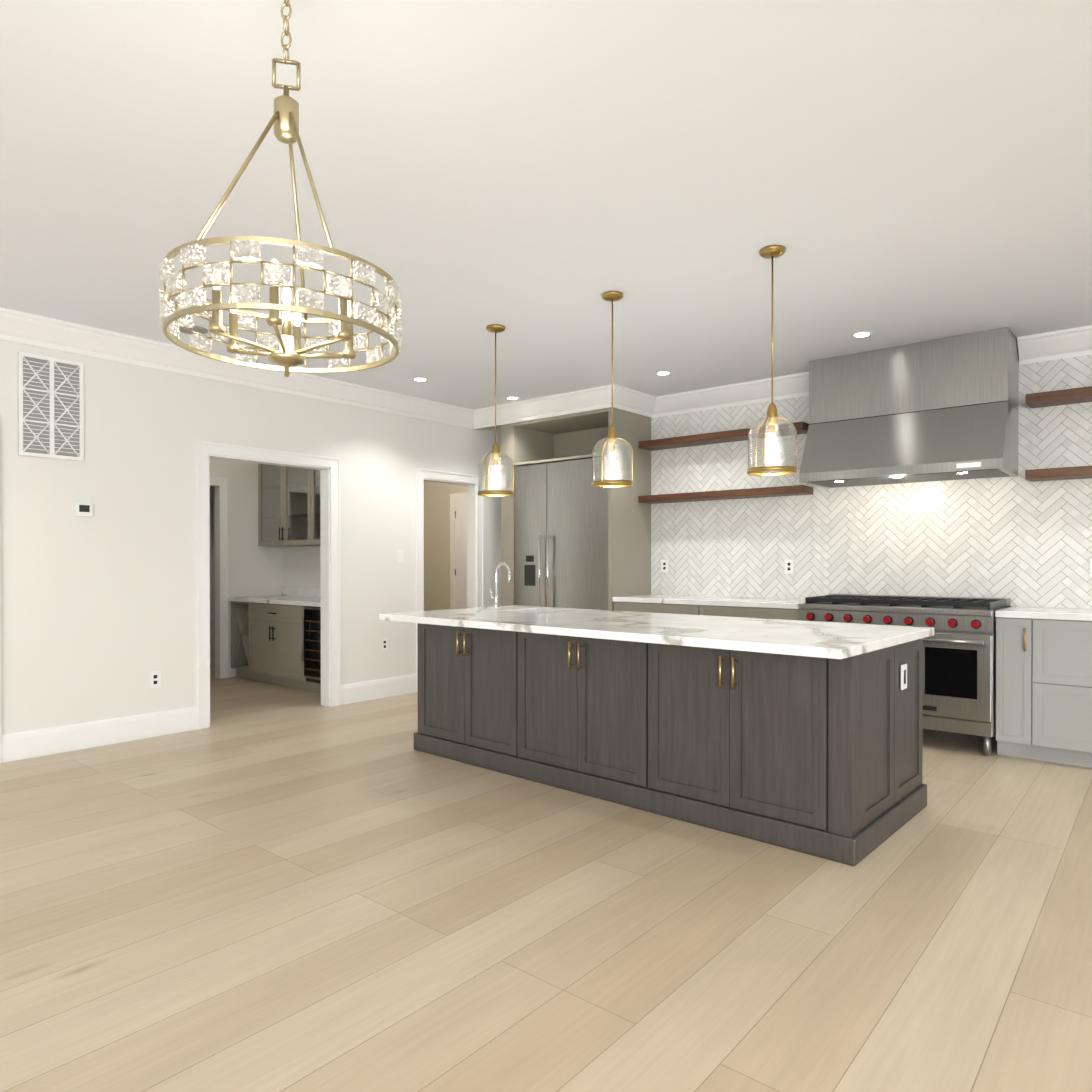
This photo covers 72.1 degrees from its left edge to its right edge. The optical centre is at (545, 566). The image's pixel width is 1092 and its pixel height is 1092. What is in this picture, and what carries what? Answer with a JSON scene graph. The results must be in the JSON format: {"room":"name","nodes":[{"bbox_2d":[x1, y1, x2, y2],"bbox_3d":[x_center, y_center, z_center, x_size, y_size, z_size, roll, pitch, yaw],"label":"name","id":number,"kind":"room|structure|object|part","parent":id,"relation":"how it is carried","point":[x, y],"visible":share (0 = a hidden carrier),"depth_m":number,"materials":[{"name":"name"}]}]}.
{"room":"kitchen","nodes":[
{"label":"kitchen","id":0,"kind":"room"},
{"bbox_2d":[210,458,281,677],"bbox_3d":[-3.932,-0.188,7.390,0.120,2.750,2.880,0,0,40],"label":"wall","id":1,"kind":"structure","parent":0,"point":[254,569],"depth_m":8.13,"materials":[{"name":"paint"}]},
{"bbox_2d":[0,340,500,734],"bbox_3d":[-3.067,-0.174,4.706,0.496,2.750,10.320,0,0,40],"label":"wall","id":2,"kind":"structure","parent":0,"point":[99,615],"depth_m":5.26,"materials":[{"name":"paint"}]},
{"bbox_2d":[0,518,0,763],"bbox_3d":[-3.706,0.146,4.124,0.028,2.115,1.175,0,0,40],"label":"door frame","id":3,"kind":"structure","parent":2,"relation":"attached to","point":[0,518],"depth_m":4.57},
{"bbox_2d":[18,352,83,460],"bbox_3d":[-3.153,-1.010,4.787,0.016,0.640,0.360,0,0,40],"label":"air vent","id":4,"kind":"object","parent":2,"relation":"in","point":[50,407],"visible":1,"depth_m":4.78,"materials":[{"name":"white metal"}]},
{"bbox_2d":[75,502,92,516],"bbox_3d":[-3.034,-0.370,4.925,0.023,0.090,0.100,0,0,40],"label":"thermostat","id":5,"kind":"object","parent":2,"relation":"attached to","point":[83,509],"visible":1,"depth_m":4.92,"materials":[{"name":"white plastic"}]},
{"bbox_2d":[149,671,160,687],"bbox_3d":[-2.751,0.798,5.281,0.008,0.115,0.075,0,0,40],"label":"outlet","id":6,"kind":"object","parent":2,"relation":"attached to","point":[154,679],"depth_m":5.28,"materials":[{"name":"white plastic"}]},
{"bbox_2d":[1,674,416,762],"bbox_3d":[-2.960,1.114,5.028,0.016,0.170,7.740,0,0,40],"label":"baseboard","id":7,"kind":"structure","parent":2,"relation":"attached to","point":[42,742],"depth_m":5.11,"materials":[{"name":"white wood"}]},
{"bbox_2d":[0,307,479,428],"bbox_3d":[-3.564,-1.464,4.215,0.118,0.165,8.940,0,0,40],"label":"crown molding","id":8,"kind":"structure","parent":2,"relation":"attached to","point":[40,331],"depth_m":5.46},
{"bbox_2d":[196,441,340,729],"bbox_3d":[-2.208,0.136,6.004,0.149,2.115,1.220,0,0,40],"label":"door frame","id":9,"kind":"structure","parent":2,"relation":"attached to","point":[330,544],"depth_m":6.37,"materials":[{"name":"white wood"}]},
{"bbox_2d":[381,638,387,650],"bbox_3d":[-1.465,0.710,6.813,0.008,0.115,0.075,0,0,40],"label":"outlet","id":10,"kind":"object","parent":2,"relation":"attached to","point":[384,641],"depth_m":6.81,"materials":[{"name":"white plastic"}]},
{"bbox_2d":[397,550,403,562],"bbox_3d":[-1.349,-0.091,6.946,0.008,0.115,0.075,0,0,40],"label":"light switch","id":11,"kind":"object","parent":2,"relation":"attached to","point":[400,556],"visible":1,"depth_m":6.95,"materials":[{"name":"white plastic"}]},
{"bbox_2d":[415,468,483,691],"bbox_3d":[-0.983,0.129,7.463,0.149,2.115,0.890,0,0,40],"label":"door frame","id":12,"kind":"structure","parent":2,"relation":"attached to","point":[475,503],"depth_m":7.69,"materials":[{"name":"white wood"}]},
{"bbox_2d":[472,384,623,427],"bbox_3d":[-0.026,-1.479,7.005,1.710,0.165,0.118,0,0,40],"label":"crown molding","id":13,"kind":"structure","parent":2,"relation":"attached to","point":[600,397],"depth_m":6.93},
{"bbox_2d":[282,546,320,587],"bbox_3d":[-2.591,-0.193,8.210,3.280,2.750,0.100,0,0,40],"label":"wall","id":14,"kind":"structure","parent":0,"point":[300,564],"depth_m":8.22,"materials":[{"name":"paint"}]},
{"bbox_2d":[258,463,313,546],"bbox_3d":[-2.621,-0.696,7.950,1.065,0.960,0.328,0,0,40],"label":"upper cabinet","id":15,"kind":"object","parent":14,"relation":"attached to","point":[288,506],"depth_m":7.97,"materials":[{"name":"grey wood"}]},
{"bbox_2d":[282,586,320,597],"bbox_3d":[-2.174,0.279,7.781,2.076,0.100,0.020,0,0,40],"label":"backsplash","id":16,"kind":"structure","parent":14,"relation":"attached to","point":[309,592],"depth_m":8.13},
{"bbox_2d":[314,469,319,545],"bbox_3d":[-1.886,-0.693,7.333,1.065,0.960,0.328,0,0,40],"label":"upper cabinet","id":17,"kind":"object","parent":14,"relation":"attached to","point":[316,472],"depth_m":7.49,"materials":[{"name":"grey wood"}]},
{"bbox_2d":[424,481,466,610],"bbox_3d":[-0.979,-0.200,9.625,2.630,2.750,0.100,0,0,40],"label":"wall","id":18,"kind":"structure","parent":0,"point":[436,546],"depth_m":9.93,"materials":[{"name":"beige paint"}]},
{"bbox_2d":[450,492,466,608],"bbox_3d":[-0.893,0.118,9.425,0.970,2.115,0.096,0,0,40],"label":"door","id":19,"kind":"structure","parent":18,"relation":"attached to","point":[458,550],"depth_m":9.67,"materials":[{"name":"white wood"}]},
{"bbox_2d":[0,665,1091,1091],"bbox_3d":[-1.455,1.238,3.412,13.600,0.060,10.400,0,0,40],"label":"floor","id":20,"kind":"structure","parent":0,"point":[262,887],"depth_m":2.50,"materials":[{"name":"brown wood"}]},
{"bbox_2d":[231,602,251,679],"bbox_3d":[-2.985,0.784,8.061,0.454,0.799,0.638,0,0,40],"label":"base cabinet","id":21,"kind":"object","parent":20,"relation":"on","point":[241,612],"depth_m":7.94,"materials":[{"name":"grey wood"}]},
{"bbox_2d":[252,602,299,688],"bbox_3d":[-2.480,0.778,7.638,1.014,0.815,0.638,0,0,40],"label":"base cabinet","id":22,"kind":"object","parent":20,"relation":"on","point":[276,639],"depth_m":7.37,"materials":[{"name":"grey wood"}]},
{"bbox_2d":[228,594,320,605],"bbox_3d":[-2.375,0.350,7.541,2.076,0.040,0.648,0,0,40],"label":"countertop","id":23,"kind":"structure","parent":22,"relation":"on","point":[299,599],"depth_m":7.66,"materials":[{"name":"white stone"}]},
{"bbox_2d":[300,606,320,692],"bbox_3d":[-1.885,0.781,7.138,0.654,0.815,0.638,0,0,40],"label":"wine cooler","id":24,"kind":"object","parent":20,"relation":"on","point":[310,616],"depth_m":7.02,"materials":[{"name":"black glass"}]},
{"bbox_2d":[501,407,650,610],"bbox_3d":[0.262,-0.105,7.245,1.332,2.585,0.707,0,0,40],"label":"fridge","id":25,"kind":"object","parent":20,"relation":"on","point":[571,537],"visible":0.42,"depth_m":6.98,"materials":[{"name":"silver metal"}]},
{"bbox_2d":[614,603,703,614],"bbox_3d":[1.139,0.751,6.557,0.894,0.880,0.637,0,0,40],"label":"base cabinet","id":26,"kind":"object","parent":20,"relation":"on","point":[671,608],"depth_m":6.29,"materials":[{"name":"grey wood"}]},
{"bbox_2d":[414,623,933,865],"bbox_3d":[0.525,0.776,4.335,2.861,0.855,1.103,0,0,40],"label":"kitchen island","id":27,"kind":"object","parent":20,"relation":"on","point":[805,737],"depth_m":3.57,"materials":[{"name":"grey wood"}]},
{"bbox_2d":[379,605,933,662],"bbox_3d":[0.442,0.327,4.300,2.988,0.040,1.346,0,0,40],"label":"island countertop","id":28,"kind":"structure","parent":27,"relation":"on","point":[805,639],"depth_m":3.75,"materials":[{"name":"white stone"}]},
{"bbox_2d":[490,563,510,606],"bbox_3d":[-0.323,0.142,5.340,0.179,0.319,0.094,0,0,40],"label":"faucet","id":29,"kind":"object","parent":28,"relation":"on","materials":[{"name":"silver metal"}]},
{"bbox_3d":[1.683,0.520,3.526,0.010,0.115,0.075,0,0,40],"label":"outlet panel","id":30,"kind":"part","parent":27,"relation":"part of","materials":[{"name":"white plastic"}]},
{"bbox_2d":[704,607,798,619],"bbox_3d":[1.741,0.753,6.052,0.894,0.880,0.637,0,0,40],"label":"base cabinet","id":31,"kind":"object","parent":20,"relation":"on","point":[773,608],"depth_m":5.76,"materials":[{"name":"grey wood"}]},
{"bbox_2d":[612,595,804,610],"bbox_3d":[1.432,0.292,6.292,1.680,0.040,0.641,0,0,40],"label":"countertop","id":32,"kind":"structure","parent":31,"relation":"on","point":[693,601],"depth_m":6.09,"materials":[{"name":"white stone"}]},
{"bbox_2d":[799,594,1010,755],"bbox_3d":[2.511,0.710,5.310,1.230,0.975,0.757,0,0,40],"label":"range","id":33,"kind":"object","parent":20,"relation":"on","point":[959,671],"visible":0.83,"depth_m":4.85,"materials":[{"name":"silver metal"}]},
{"bbox_2d":[996,618,1034,759],"bbox_3d":[3.108,0.759,4.905,0.195,0.880,0.637,0,0,40],"label":"base cabinet","id":34,"kind":"object","parent":20,"relation":"on","point":[1015,637],"depth_m":4.66,"materials":[{"name":"grey wood"}]},
{"bbox_2d":[1035,618,1091,767],"bbox_3d":[3.562,0.761,4.524,1.079,0.880,0.637,0,0,40],"label":"base cabinet","id":35,"kind":"object","parent":20,"relation":"on","point":[1043,683],"depth_m":4.51,"materials":[{"name":"grey wood"}]},
{"bbox_2d":[995,606,1091,621],"bbox_3d":[3.892,0.303,4.227,2.264,0.040,0.641,0,0,40],"label":"countertop","id":36,"kind":"structure","parent":35,"relation":"on","point":[1056,614],"depth_m":4.61,"materials":[{"name":"white stone"}]},
{"bbox_2d":[0,0,1091,409],"bbox_3d":[-1.455,-1.572,3.397,13.600,0.060,10.400,0,0,40],"label":"ceiling","id":37,"kind":"structure","parent":0,"point":[536,178],"depth_m":2.93,"materials":[{"name":"paint"}]},
{"bbox_2d":[180,325,207,333],"bbox_3d":[-2.317,-1.544,4.905,0.200,0.012,0.200,0,0,40],"label":"ceiling speaker","id":38,"kind":"object","parent":37,"relation":"attached to","point":[199,329],"visible":0.5,"depth_m":4.89},
{"bbox_2d":[159,0,401,376],"bbox_3d":[-0.661,-1.009,1.911,0.578,1.050,0.576,0,0,40],"label":"chandelier","id":39,"kind":"object","parent":37,"relation":"hanging from","point":[288,353],"visible":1,"depth_m":1.80,"materials":[{"name":"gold metal"}]},
{"bbox_3d":[-0.661,-0.642,1.913,0.578,0.133,0.576,0,0,40],"label":"panel","id":40,"kind":"part","parent":39,"relation":"part of","materials":[{"name":"clear glass"}]},
{"bbox_2d":[412,377,427,381],"bbox_3d":[-1.048,-1.554,6.254,0.136,0.006,0.136,0,0,40],"label":"recessed light","id":41,"kind":"object","parent":37,"relation":"in","point":[418,379],"visible":0.98,"depth_m":6.25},
{"bbox_2d":[478,324,513,496],"bbox_3d":[-0.327,-1.005,4.868,0.236,1.090,0.237,0,0,40],"label":"pendant light","id":42,"kind":"object","parent":37,"relation":"hanging from","point":[495,454],"visible":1,"depth_m":4.84,"materials":[{"name":"gold metal"}]},
{"bbox_3d":[-0.327,-0.606,4.871,0.230,0.253,0.230,0,0,40],"label":"lamp shade","id":43,"kind":"part","parent":42,"relation":"part of","materials":[{"name":"clear glass"}]},
{"bbox_3d":[-0.327,-0.648,4.871,0.028,0.095,0.028,0,0,40],"label":"bulb","id":44,"kind":"part","parent":42,"relation":"part of","materials":[{"name":"white glass"}]},
{"bbox_3d":[-0.346,-0.606,4.855,0.206,0.259,0.189,0,0,40],"label":"frame","id":45,"kind":"part","parent":42,"relation":"part of","materials":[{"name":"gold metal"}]},
{"bbox_2d":[505,397,519,399],"bbox_3d":[-0.311,-1.558,6.968,0.136,0.006,0.136,0,0,40],"label":"recessed light","id":46,"kind":"object","parent":37,"relation":"in","point":[512,398],"visible":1,"depth_m":6.97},
{"bbox_2d":[592,291,632,487],"bbox_3d":[0.378,-1.002,4.277,0.236,1.090,0.237,0,0,40],"label":"pendant light","id":47,"kind":"object","parent":37,"relation":"hanging from","point":[611,439],"visible":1,"depth_m":4.25,"materials":[{"name":"gold metal"}]},
{"bbox_3d":[0.378,-0.603,4.279,0.230,0.253,0.230,0,0,40],"label":"lamp shade","id":48,"kind":"part","parent":47,"relation":"part of","materials":[{"name":"clear glass"}]},
{"bbox_3d":[0.378,-0.644,4.279,0.028,0.095,0.028,0,0,40],"label":"bulb","id":49,"kind":"part","parent":47,"relation":"part of","materials":[{"name":"white glass"}]},
{"bbox_3d":[0.358,-0.603,4.264,0.206,0.259,0.189,0,0,40],"label":"frame","id":50,"kind":"part","parent":47,"relation":"part of","materials":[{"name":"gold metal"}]},
{"bbox_2d":[616,387,659,417],"bbox_3d":[0.795,-1.477,6.745,0.118,0.165,0.540,0,0,40],"label":"crown molding","id":51,"kind":"structure","parent":37,"relation":"attached to","point":[636,402],"depth_m":6.80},
{"bbox_2d":[655,371,671,375],"bbox_3d":[0.947,-1.553,6.049,0.136,0.006,0.136,0,0,40],"label":"recessed light","id":52,"kind":"object","parent":37,"relation":"in","point":[662,373],"visible":1,"depth_m":6.05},
{"bbox_2d":[656,372,808,416],"bbox_3d":[1.595,-1.476,6.505,1.653,0.165,0.118,0,0,40],"label":"crown molding","id":53,"kind":"structure","parent":37,"relation":"attached to","point":[794,385],"depth_m":6.47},
{"bbox_2d":[747,245,796,475],"bbox_3d":[1.105,-0.998,3.666,0.236,1.090,0.237,0,0,40],"label":"pendant light","id":54,"kind":"object","parent":37,"relation":"hanging from","point":[772,419],"visible":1,"depth_m":3.65,"materials":[{"name":"gold metal"}]},
{"bbox_3d":[1.106,-0.641,3.668,0.028,0.095,0.028,0,0,40],"label":"bulb","id":55,"kind":"part","parent":54,"relation":"part of","materials":[{"name":"white glass"}]},
{"bbox_3d":[1.106,-0.600,3.668,0.230,0.253,0.230,0,0,40],"label":"lamp shade","id":56,"kind":"part","parent":54,"relation":"part of","materials":[{"name":"clear glass"}]},
{"bbox_3d":[1.086,-0.600,3.653,0.206,0.259,0.189,0,0,40],"label":"frame","id":57,"kind":"part","parent":54,"relation":"part of","materials":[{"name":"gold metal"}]},
{"bbox_2d":[851,331,872,337],"bbox_3d":[2.116,-1.547,5.022,0.136,0.006,0.136,0,0,40],"label":"recessed light","id":58,"kind":"object","parent":37,"relation":"in","point":[861,334],"visible":1,"depth_m":5.01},
{"bbox_2d":[1017,325,1091,364],"bbox_3d":[4.888,-1.461,3.741,4.325,0.165,0.118,0,0,40],"label":"crown molding","id":59,"kind":"structure","parent":37,"relation":"attached to","point":[1073,342],"depth_m":4.99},
{"bbox_3d":[3.174,-0.177,5.342,9.000,2.750,0.120,0,0,40],"label":"wall","id":60,"kind":"structure","parent":0,"visible":0},
{"bbox_2d":[638,422,808,450],"bbox_3d":[1.509,-1.114,6.490,1.534,0.060,0.226,0,0,40],"label":"shelf","id":61,"kind":"object","parent":60,"relation":"attached to","point":[707,438],"visible":0.81,"depth_m":6.47,"materials":[{"name":"brown wood"}]},
{"bbox_2d":[638,485,812,503],"bbox_3d":[1.509,-0.614,6.493,1.534,0.060,0.226,0,0,40],"label":"shelf","id":62,"kind":"object","parent":60,"relation":"attached to","point":[795,490],"visible":1,"depth_m":6.36,"materials":[{"name":"brown wood"}]},
{"bbox_2d":[651,354,1091,608],"bbox_3d":[3.098,-0.627,5.317,5.488,1.849,0.012,0,0,40],"label":"wall tile","id":63,"kind":"structure","parent":60,"relation":"attached to","point":[1020,540],"depth_m":5.75,"materials":[{"name":"white tile"}]},
{"bbox_2d":[661,560,667,571],"bbox_3d":[1.103,-0.001,6.981,0.075,0.115,0.008,0,0,40],"label":"outlet","id":64,"kind":"object","parent":63,"relation":"attached to","point":[664,563],"depth_m":6.98,"materials":[{"name":"white plastic"}]},
{"bbox_2d":[785,560,793,573],"bbox_3d":[2.014,0.003,6.216,0.075,0.115,0.008,0,0,40],"label":"outlet","id":65,"kind":"object","parent":63,"relation":"attached to","point":[789,566],"depth_m":6.21,"materials":[{"name":"white plastic"}]},
{"bbox_2d":[1090,559,1091,575],"bbox_3d":[3.592,0.010,4.892,0.075,0.115,0.008,0,0,40],"label":"outlet","id":66,"kind":"object","parent":63,"relation":"attached to","point":[1090,559],"depth_m":4.91,"materials":[{"name":"white plastic"}]},
{"bbox_2d":[799,327,1018,487],"bbox_3d":[2.564,-1.083,5.356,1.302,0.934,0.608,0,0,40],"label":"range hood","id":67,"kind":"object","parent":60,"relation":"attached to","point":[944,409],"visible":0.98,"depth_m":5.17,"materials":[{"name":"silver metal"}]},
{"bbox_2d":[1025,466,1091,481],"bbox_3d":[3.989,-0.603,4.412,1.960,0.060,0.226,0,0,40],"label":"shelf","id":68,"kind":"object","parent":60,"relation":"attached to","point":[1064,473],"visible":1,"depth_m":4.86,"materials":[{"name":"brown wood"}]},
{"bbox_2d":[1026,386,1091,407],"bbox_3d":[3.989,-1.103,4.409,1.960,0.060,0.226,0,0,40],"label":"shelf","id":69,"kind":"object","parent":60,"relation":"attached to","point":[1061,397],"visible":1,"depth_m":4.87,"materials":[{"name":"brown wood"}]}
]}

